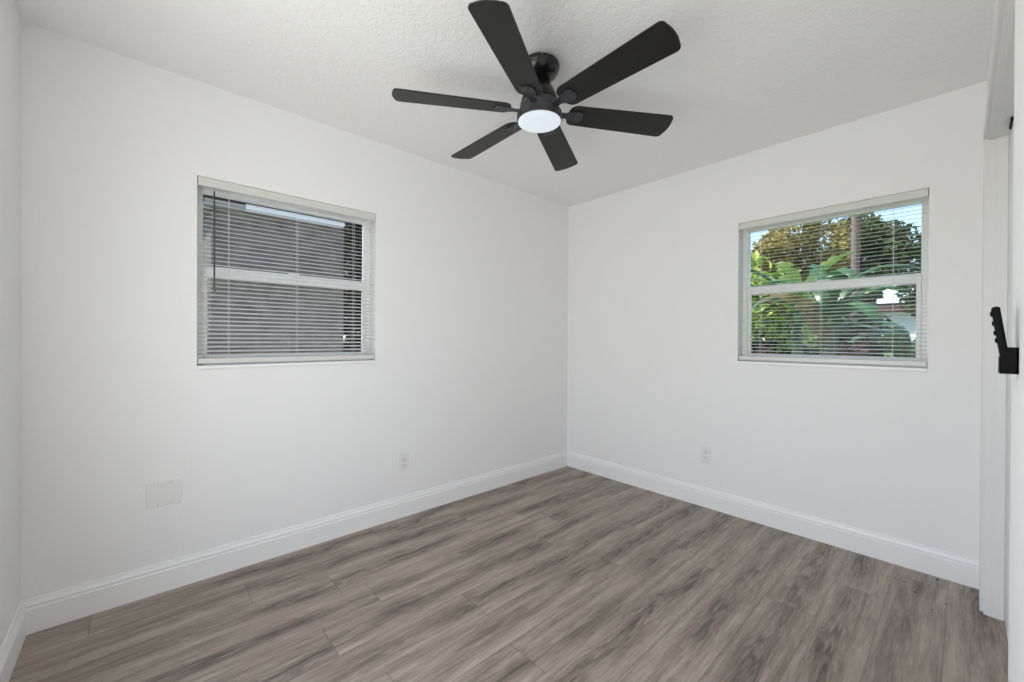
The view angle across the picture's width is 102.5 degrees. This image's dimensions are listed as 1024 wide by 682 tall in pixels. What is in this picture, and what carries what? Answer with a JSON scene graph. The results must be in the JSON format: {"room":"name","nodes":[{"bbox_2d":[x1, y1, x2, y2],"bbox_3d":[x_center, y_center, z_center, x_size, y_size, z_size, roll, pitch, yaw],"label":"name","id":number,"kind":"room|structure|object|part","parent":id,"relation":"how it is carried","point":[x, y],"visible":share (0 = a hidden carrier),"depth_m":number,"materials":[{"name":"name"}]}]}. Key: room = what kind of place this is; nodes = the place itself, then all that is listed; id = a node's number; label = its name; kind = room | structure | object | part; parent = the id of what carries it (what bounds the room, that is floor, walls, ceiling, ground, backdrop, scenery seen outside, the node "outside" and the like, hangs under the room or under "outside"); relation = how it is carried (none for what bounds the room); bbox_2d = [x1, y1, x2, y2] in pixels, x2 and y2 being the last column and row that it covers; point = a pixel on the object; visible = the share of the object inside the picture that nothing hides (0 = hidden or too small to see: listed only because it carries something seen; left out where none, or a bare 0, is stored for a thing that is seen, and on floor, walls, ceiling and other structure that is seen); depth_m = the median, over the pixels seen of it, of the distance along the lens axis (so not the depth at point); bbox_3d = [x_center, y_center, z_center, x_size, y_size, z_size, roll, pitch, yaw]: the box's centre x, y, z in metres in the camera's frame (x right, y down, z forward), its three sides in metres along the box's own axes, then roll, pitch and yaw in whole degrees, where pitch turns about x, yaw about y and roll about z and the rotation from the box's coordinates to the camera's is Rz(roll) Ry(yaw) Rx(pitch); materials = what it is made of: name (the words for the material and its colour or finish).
{"room":"empty bedroom","nodes":[
{"label":"empty bedroom","id":0,"kind":"room"},
{"bbox_2d":[0,0,21,647],"bbox_3d":[-1.131,-0.039,0.609,0.170,2.440,2.958,0,0,-42],"label":"wall","id":1,"kind":"structure","parent":0,"point":[10,20],"depth_m":1.49,"materials":[{"name":"white paint"}]},
{"bbox_2d":[0,601,25,681],"bbox_3d":[-1.644,1.107,1.308,0.014,0.137,0.910,0,0,-42],"label":"baseboard","id":2,"kind":"structure","parent":1,"relation":"attached to","point":[10,649],"depth_m":1.48,"materials":[{"name":"white paint"}]},
{"bbox_2d":[21,21,567,600],"bbox_3d":[-0.769,-0.046,2.824,3.347,2.440,0.170,0,0,-42],"label":"wall","id":3,"kind":"structure","parent":0,"point":[468,376],"depth_m":2.07,"materials":[{"name":"white paint"}]},
{"bbox_2d":[146,477,181,508],"bbox_3d":[-1.630,0.712,1.927,0.128,0.119,0.007,0,0,-42],"label":"blank wall plate","id":4,"kind":"object","parent":3,"relation":"attached to","point":[164,492],"visible":1,"depth_m":1.92,"materials":[{"name":"white plastic"}]},
{"bbox_2d":[197,181,375,368],"bbox_3d":[-1.247,-0.335,2.362,0.907,0.948,0.155,0,0,-42],"label":"window","id":5,"kind":"structure","parent":3,"relation":"in","point":[349,361],"depth_m":2.30,"materials":[{"name":"white plastic"}]},
{"bbox_3d":[-1.285,-0.565,2.404,0.853,0.420,0.026,0,0,-42],"label":"sash","id":6,"kind":"part","parent":5,"relation":"part of","materials":[{"name":"white plastic"}]},
{"bbox_3d":[-1.270,-0.139,2.386,0.847,0.488,0.022,0,0,-42],"label":"sash","id":7,"kind":"part","parent":5,"relation":"part of","materials":[{"name":"white plastic"}]},
{"bbox_2d":[197,176,374,363],"bbox_3d":[-1.211,-0.347,2.322,0.899,0.919,0.046,0,0,-42],"label":"window blind","id":8,"kind":"object","parent":5,"relation":"attached to","point":[204,181],"visible":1,"depth_m":2.25,"materials":[{"name":"white plastic"}]},
{"bbox_3d":[-1.454,-0.335,2.111,0.001,0.888,0.029,0,0,-42],"label":"ladder cord","id":9,"kind":"part","parent":8,"relation":"part of","materials":[{"name":"white fabric"}]},
{"bbox_3d":[-1.218,0.100,2.330,0.899,0.026,0.026,0,0,-42],"label":"rail","id":10,"kind":"part","parent":8,"relation":"part of","materials":[{"name":"white plastic"}]},
{"bbox_3d":[-1.216,-0.334,2.328,0.001,0.888,0.029,0,0,-42],"label":"ladder cord","id":11,"kind":"part","parent":8,"relation":"part of","materials":[{"name":"white fabric"}]},
{"bbox_3d":[-0.981,-0.334,2.542,0.001,0.888,0.029,0,0,-42],"label":"ladder cord","id":12,"kind":"part","parent":8,"relation":"part of","materials":[{"name":"white fabric"}]},
{"bbox_3d":[-1.230,0.130,2.343,0.907,0.018,0.097,0,0,-42],"label":"sill","id":13,"kind":"part","parent":5,"relation":"part of","materials":[{"name":"white paint"}]},
{"bbox_2d":[22,451,566,634],"bbox_3d":[-0.713,1.106,2.760,3.347,0.137,0.014,0,0,-42],"label":"baseboard","id":14,"kind":"structure","parent":3,"relation":"attached to","point":[52,609],"depth_m":2.13,"materials":[{"name":"white paint"}]},
{"bbox_2d":[399,453,408,471],"bbox_3d":[-0.722,0.814,2.754,0.074,0.120,0.008,0,0,-42],"label":"wall outlet","id":15,"kind":"object","parent":3,"relation":"attached to","point":[403,458],"visible":1,"depth_m":2.75,"materials":[{"name":"white plastic"}]},
{"bbox_2d":[14,0,993,206],"bbox_3d":[0.440,-1.325,1.683,4.797,0.140,3.848,0,0,-42],"label":"ceiling","id":16,"kind":"structure","parent":0,"point":[745,76],"depth_m":1.85,"materials":[{"name":"white paint"}]},
{"bbox_2d":[392,0,680,170],"bbox_3d":[0.125,-1.114,1.859,1.162,0.286,1.286,0,0,-42],"label":"ceiling fan","id":17,"kind":"object","parent":16,"relation":"hanging from","point":[531,76],"visible":1,"depth_m":1.74,"materials":[{"name":"metal"}]},
{"bbox_3d":[-0.257,-1.038,1.784,0.508,0.035,0.138,0,0,-11],"label":"blade","id":18,"kind":"part","parent":17,"relation":"part of","materials":[{"name":"black wood"}]},
{"bbox_3d":[-0.132,-1.039,2.152,0.138,0.035,0.508,0,0,-41],"label":"blade","id":19,"kind":"part","parent":17,"relation":"part of","materials":[{"name":"black wood"}]},
{"bbox_3d":[-0.001,-1.036,1.491,0.138,0.035,0.508,0,0,19],"label":"blade","id":20,"kind":"part","parent":17,"relation":"part of","materials":[{"name":"black wood"}]},
{"bbox_3d":[-0.011,-1.032,1.834,0.136,0.018,0.062,0,0,-11],"label":"blade arm","id":21,"kind":"part","parent":17,"relation":"part of"},
{"bbox_3d":[0.034,-1.032,1.964,0.062,0.018,0.136,0,0,-41],"label":"blade arm","id":22,"kind":"part","parent":17,"relation":"part of"},
{"bbox_3d":[0.079,-1.031,1.729,0.062,0.018,0.136,0,0,19],"label":"blade arm","id":23,"kind":"part","parent":17,"relation":"part of"},
{"bbox_3d":[0.170,-1.031,1.990,0.062,0.018,0.136,0,0,19],"label":"blade arm","id":24,"kind":"part","parent":17,"relation":"part of"},
{"bbox_3d":[0.249,-1.038,2.228,0.138,0.035,0.508,0,0,19],"label":"blade","id":25,"kind":"part","parent":17,"relation":"part of","materials":[{"name":"black wood"}]},
{"bbox_3d":[0.214,-1.030,1.755,0.062,0.018,0.136,0,0,-41],"label":"blade arm","id":26,"kind":"part","parent":17,"relation":"part of"},
{"bbox_3d":[0.260,-1.030,1.885,0.136,0.018,0.062,0,0,-11],"label":"blade arm","id":27,"kind":"part","parent":17,"relation":"part of"},
{"bbox_3d":[0.381,-1.034,1.567,0.138,0.035,0.508,0,0,-41],"label":"blade","id":28,"kind":"part","parent":17,"relation":"part of","materials":[{"name":"black wood"}]},
{"bbox_3d":[0.506,-1.035,1.936,0.508,0.035,0.138,0,0,-11],"label":"blade","id":29,"kind":"part","parent":17,"relation":"part of","materials":[{"name":"black wood"}]},
{"bbox_2d":[9,466,1007,681],"bbox_3d":[0.162,1.208,1.798,3.687,0.050,2.958,0,0,-42],"label":"floor","id":30,"kind":"structure","parent":0,"point":[564,574],"depth_m":1.81,"materials":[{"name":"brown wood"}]},
{"bbox_2d":[567,81,986,559],"bbox_3d":[1.470,-0.034,2.976,0.170,2.440,2.958,0,0,-42],"label":"wall","id":31,"kind":"structure","parent":0,"point":[654,375],"depth_m":2.59,"materials":[{"name":"white paint"}]},
{"bbox_2d":[701,445,710,463],"bbox_3d":[1.385,0.812,2.936,0.008,0.120,0.074,0,0,-42],"label":"wall outlet","id":32,"kind":"object","parent":31,"relation":"attached to","point":[705,451],"visible":1,"depth_m":2.93,"materials":[{"name":"white plastic"}]},
{"bbox_2d":[567,451,978,588],"bbox_3d":[1.385,1.117,2.930,0.014,0.137,2.588,0,0,-42],"label":"baseboard","id":33,"kind":"structure","parent":31,"relation":"attached to","point":[953,567],"depth_m":2.49,"materials":[{"name":"white paint"}]},
{"bbox_2d":[737,195,928,371],"bbox_3d":[1.885,-0.318,2.494,0.155,0.948,0.907,0,0,-42],"label":"window","id":34,"kind":"structure","parent":31,"relation":"in","point":[746,342],"depth_m":2.40,"materials":[{"name":"white plastic"}]},
{"bbox_3d":[1.861,0.147,2.477,0.097,0.018,0.907,0,0,-42],"label":"sill","id":35,"kind":"part","parent":34,"relation":"part of","materials":[{"name":"white paint"}]},
{"bbox_2d":[739,188,928,365],"bbox_3d":[1.849,-0.331,2.461,0.035,0.919,0.899,0,0,-42],"label":"window blind","id":36,"kind":"object","parent":34,"relation":"attached to","point":[920,193],"visible":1,"depth_m":2.41,"materials":[{"name":"white plastic"}]},
{"bbox_3d":[1.634,-0.320,2.701,0.029,0.888,0.001,0,0,-42],"label":"ladder cord","id":37,"kind":"part","parent":36,"relation":"part of","materials":[{"name":"white fabric"}]},
{"bbox_3d":[1.851,-0.318,2.463,0.029,0.888,0.001,0,0,-42],"label":"ladder cord","id":38,"kind":"part","parent":36,"relation":"part of","materials":[{"name":"white fabric"}]},
{"bbox_3d":[1.849,0.116,2.465,0.026,0.026,0.899,0,0,-42],"label":"rail","id":39,"kind":"part","parent":36,"relation":"part of","materials":[{"name":"white plastic"}]},
{"bbox_3d":[2.065,-0.316,2.228,0.029,0.888,0.001,0,0,-42],"label":"ladder cord","id":40,"kind":"part","parent":36,"relation":"part of","materials":[{"name":"white fabric"}]},
{"bbox_3d":[1.907,-0.122,2.516,0.022,0.488,0.847,0,0,-42],"label":"sash","id":41,"kind":"part","parent":34,"relation":"part of","materials":[{"name":"white plastic"}]},
{"bbox_3d":[1.929,-0.548,2.532,0.026,0.420,0.853,0,0,-42],"label":"sash","id":42,"kind":"part","parent":34,"relation":"part of","materials":[{"name":"white plastic"}]},
{"bbox_2d":[987,0,1023,681],"bbox_3d":[1.077,-0.028,0.795,3.347,2.440,0.140,0,0,-42],"label":"wall","id":43,"kind":"structure","parent":0,"point":[1016,537],"depth_m":0.75,"materials":[{"name":"white paint"}]},
{"bbox_2d":[979,0,1014,620],"bbox_3d":[1.603,0.118,1.341,1.477,2.151,0.069,0,0,-42],"label":"door","id":44,"kind":"structure","parent":43,"relation":"attached to","point":[999,111],"depth_m":1.77,"materials":[{"name":"white paint"}]},
{"bbox_2d":[998,347,1018,373],"bbox_3d":[0.917,0.036,0.759,0.048,0.048,0.022,0,0,-42],"label":"remote holder","id":45,"kind":"object","parent":43,"relation":"attached to","point":[1008,363],"visible":0.98,"depth_m":0.74,"materials":[{"name":"black plastic"}]},
{"bbox_2d":[990,307,1007,356],"bbox_3d":[0.910,-0.005,0.766,0.039,0.118,0.026,0,0,-42],"label":"remote control","id":46,"kind":"object","parent":45,"relation":"in","point":[995,313],"visible":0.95,"depth_m":0.76,"materials":[{"name":"black plastic"}]},
{"bbox_2d":[1004,116,1013,640],"bbox_3d":[1.858,0.158,1.506,0.687,2.056,0.041,0,0,-42],"label":"door","id":47,"kind":"structure","parent":43,"relation":"in","point":[1011,125],"depth_m":1.61,"materials":[{"name":"white paint"}]},
{"label":"outside","id":48,"kind":"structure","parent":0,"visible":0},
{"bbox_2d":[755,341,893,356],"bbox_3d":[14.576,0.721,16.676,62.000,1.402,80.000,0,0,-42],"label":"ground","id":49,"kind":"structure","parent":48,"point":[890,355],"depth_m":23.81,"materials":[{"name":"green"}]},
{"bbox_2d":[203,194,353,353],"bbox_3d":[-3.320,-0.255,5.307,1.420,3.250,3.020,0,0,-42],"label":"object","id":50,"kind":"object","parent":49,"relation":"on","point":[207,197],"visible":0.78,"depth_m":4.25,"materials":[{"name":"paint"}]},
{"bbox_2d":[343,224,361,351],"bbox_3d":[-1.504,-0.725,7.210,3.140,4.555,1.125,0,0,-37],"label":"hedge","id":51,"kind":"object","parent":49,"relation":"on","point":[359,229],"visible":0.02,"depth_m":6.17,"materials":[{"name":"green plant"}]},
{"bbox_2d":[754,338,773,353],"bbox_3d":[4.817,0.699,7.996,0.551,1.573,0.685,0,0,15],"label":"shrub","id":52,"kind":"object","parent":49,"relation":"on","point":[767,340],"visible":0.1,"depth_m":7.84,"materials":[{"name":"green plant"}]},
{"bbox_2d":[751,262,815,284],"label":"banana plant","id":53,"kind":"object","parent":49,"relation":"on","point":[799,277],"depth_m":5.87,"materials":[{"name":"green plant"}]},
{"bbox_2d":[751,250,820,353],"bbox_3d":[5.066,-0.188,8.029,1.858,3.351,1.260,0,0,29],"label":"shrub","id":54,"kind":"object","parent":49,"relation":"on","point":[754,317],"visible":0.3,"depth_m":7.84,"materials":[{"name":"green plant"}]},
{"bbox_2d":[766,291,813,353],"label":"banana plant","id":55,"kind":"object","parent":49,"relation":"on","point":[805,326],"depth_m":6.05,"materials":[{"name":"green plant"}]},
{"bbox_3d":[4.202,0.513,6.087,0.220,1.954,0.220,0,0,-42],"label":"stem","id":56,"kind":"part","parent":55,"relation":"part of","materials":[{"name":"green plant"}]},
{"bbox_2d":[751,218,861,312],"bbox_3d":[9.141,-1.415,12.938,3.004,5.813,2.240,0,0,34],"label":"tree","id":57,"kind":"object","parent":49,"relation":"on","point":[763,266],"visible":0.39,"depth_m":12.70,"materials":[{"name":"green plant"}]},
{"bbox_2d":[751,310,891,356],"bbox_3d":[6.132,0.408,9.014,3.971,2.333,0.921,0,0,1],"label":"hedge","id":58,"kind":"object","parent":49,"relation":"on","point":[858,330],"visible":0.06,"depth_m":8.78,"materials":[{"name":"green plant"}]},
{"bbox_2d":[752,264,920,354],"bbox_3d":[3.848,0.208,5.037,1.803,2.569,1.850,0,0,-42],"label":"banana plant","id":59,"kind":"object","parent":49,"relation":"on","point":[865,306],"visible":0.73,"depth_m":4.95,"materials":[{"name":"green plant"}]},
{"bbox_3d":[3.869,0.566,5.041,0.220,1.854,0.220,0,0,-42],"label":"stem","id":60,"kind":"part","parent":59,"relation":"part of","materials":[{"name":"green plant"}]},
{"bbox_2d":[819,252,854,271],"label":"banana plant","id":61,"kind":"object","parent":49,"relation":"on","point":[825,264],"depth_m":5.52,"materials":[{"name":"green plant"}]},
{"bbox_2d":[836,342,868,355],"bbox_3d":[5.986,0.746,7.324,0.557,1.497,0.655,0,0,-42],"label":"shrub","id":62,"kind":"object","parent":49,"relation":"on","point":[846,349],"visible":0.11,"depth_m":7.36,"materials":[{"name":"green plant"}]},
{"bbox_2d":[850,215,859,319],"bbox_3d":[8.680,-3.115,10.385,0.185,9.220,2.200,0,0,-42],"label":"utility pole","id":63,"kind":"object","parent":49,"relation":"on","point":[857,253],"visible":0.06,"depth_m":10.32,"materials":[{"name":"brown wood"}]},
{"bbox_2d":[804,212,920,351],"bbox_3d":[17.752,-2.707,20.970,3.574,7.629,5.100,0,0,-42],"label":"shade tree","id":64,"kind":"object","parent":49,"relation":"on","point":[870,298],"visible":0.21,"depth_m":19.81,"materials":[{"name":"green plant"}]},
{"bbox_2d":[848,321,915,356],"bbox_3d":[5.558,0.602,5.812,1.401,1.796,1.528,0,0,34],"label":"banana plant","id":65,"kind":"object","parent":49,"relation":"on","point":[912,345],"visible":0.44,"depth_m":5.69,"materials":[{"name":"green plant"}]},
{"bbox_2d":[859,294,915,342],"bbox_3d":[31.367,-1.400,28.687,8.400,4.250,11.600,0,0,-42],"label":"house","id":66,"kind":"structure","parent":49,"relation":"on","point":[886,309],"depth_m":28.45,"materials":[{"name":"white"}]},
{"bbox_2d":[894,259,920,316],"bbox_3d":[24.585,-2.526,22.362,4.432,7.329,5.728,0,0,-42],"label":"shade tree","id":67,"kind":"object","parent":49,"relation":"on","point":[910,303],"visible":0.02,"depth_m":23.34,"materials":[{"name":"green plant"}]}
]}

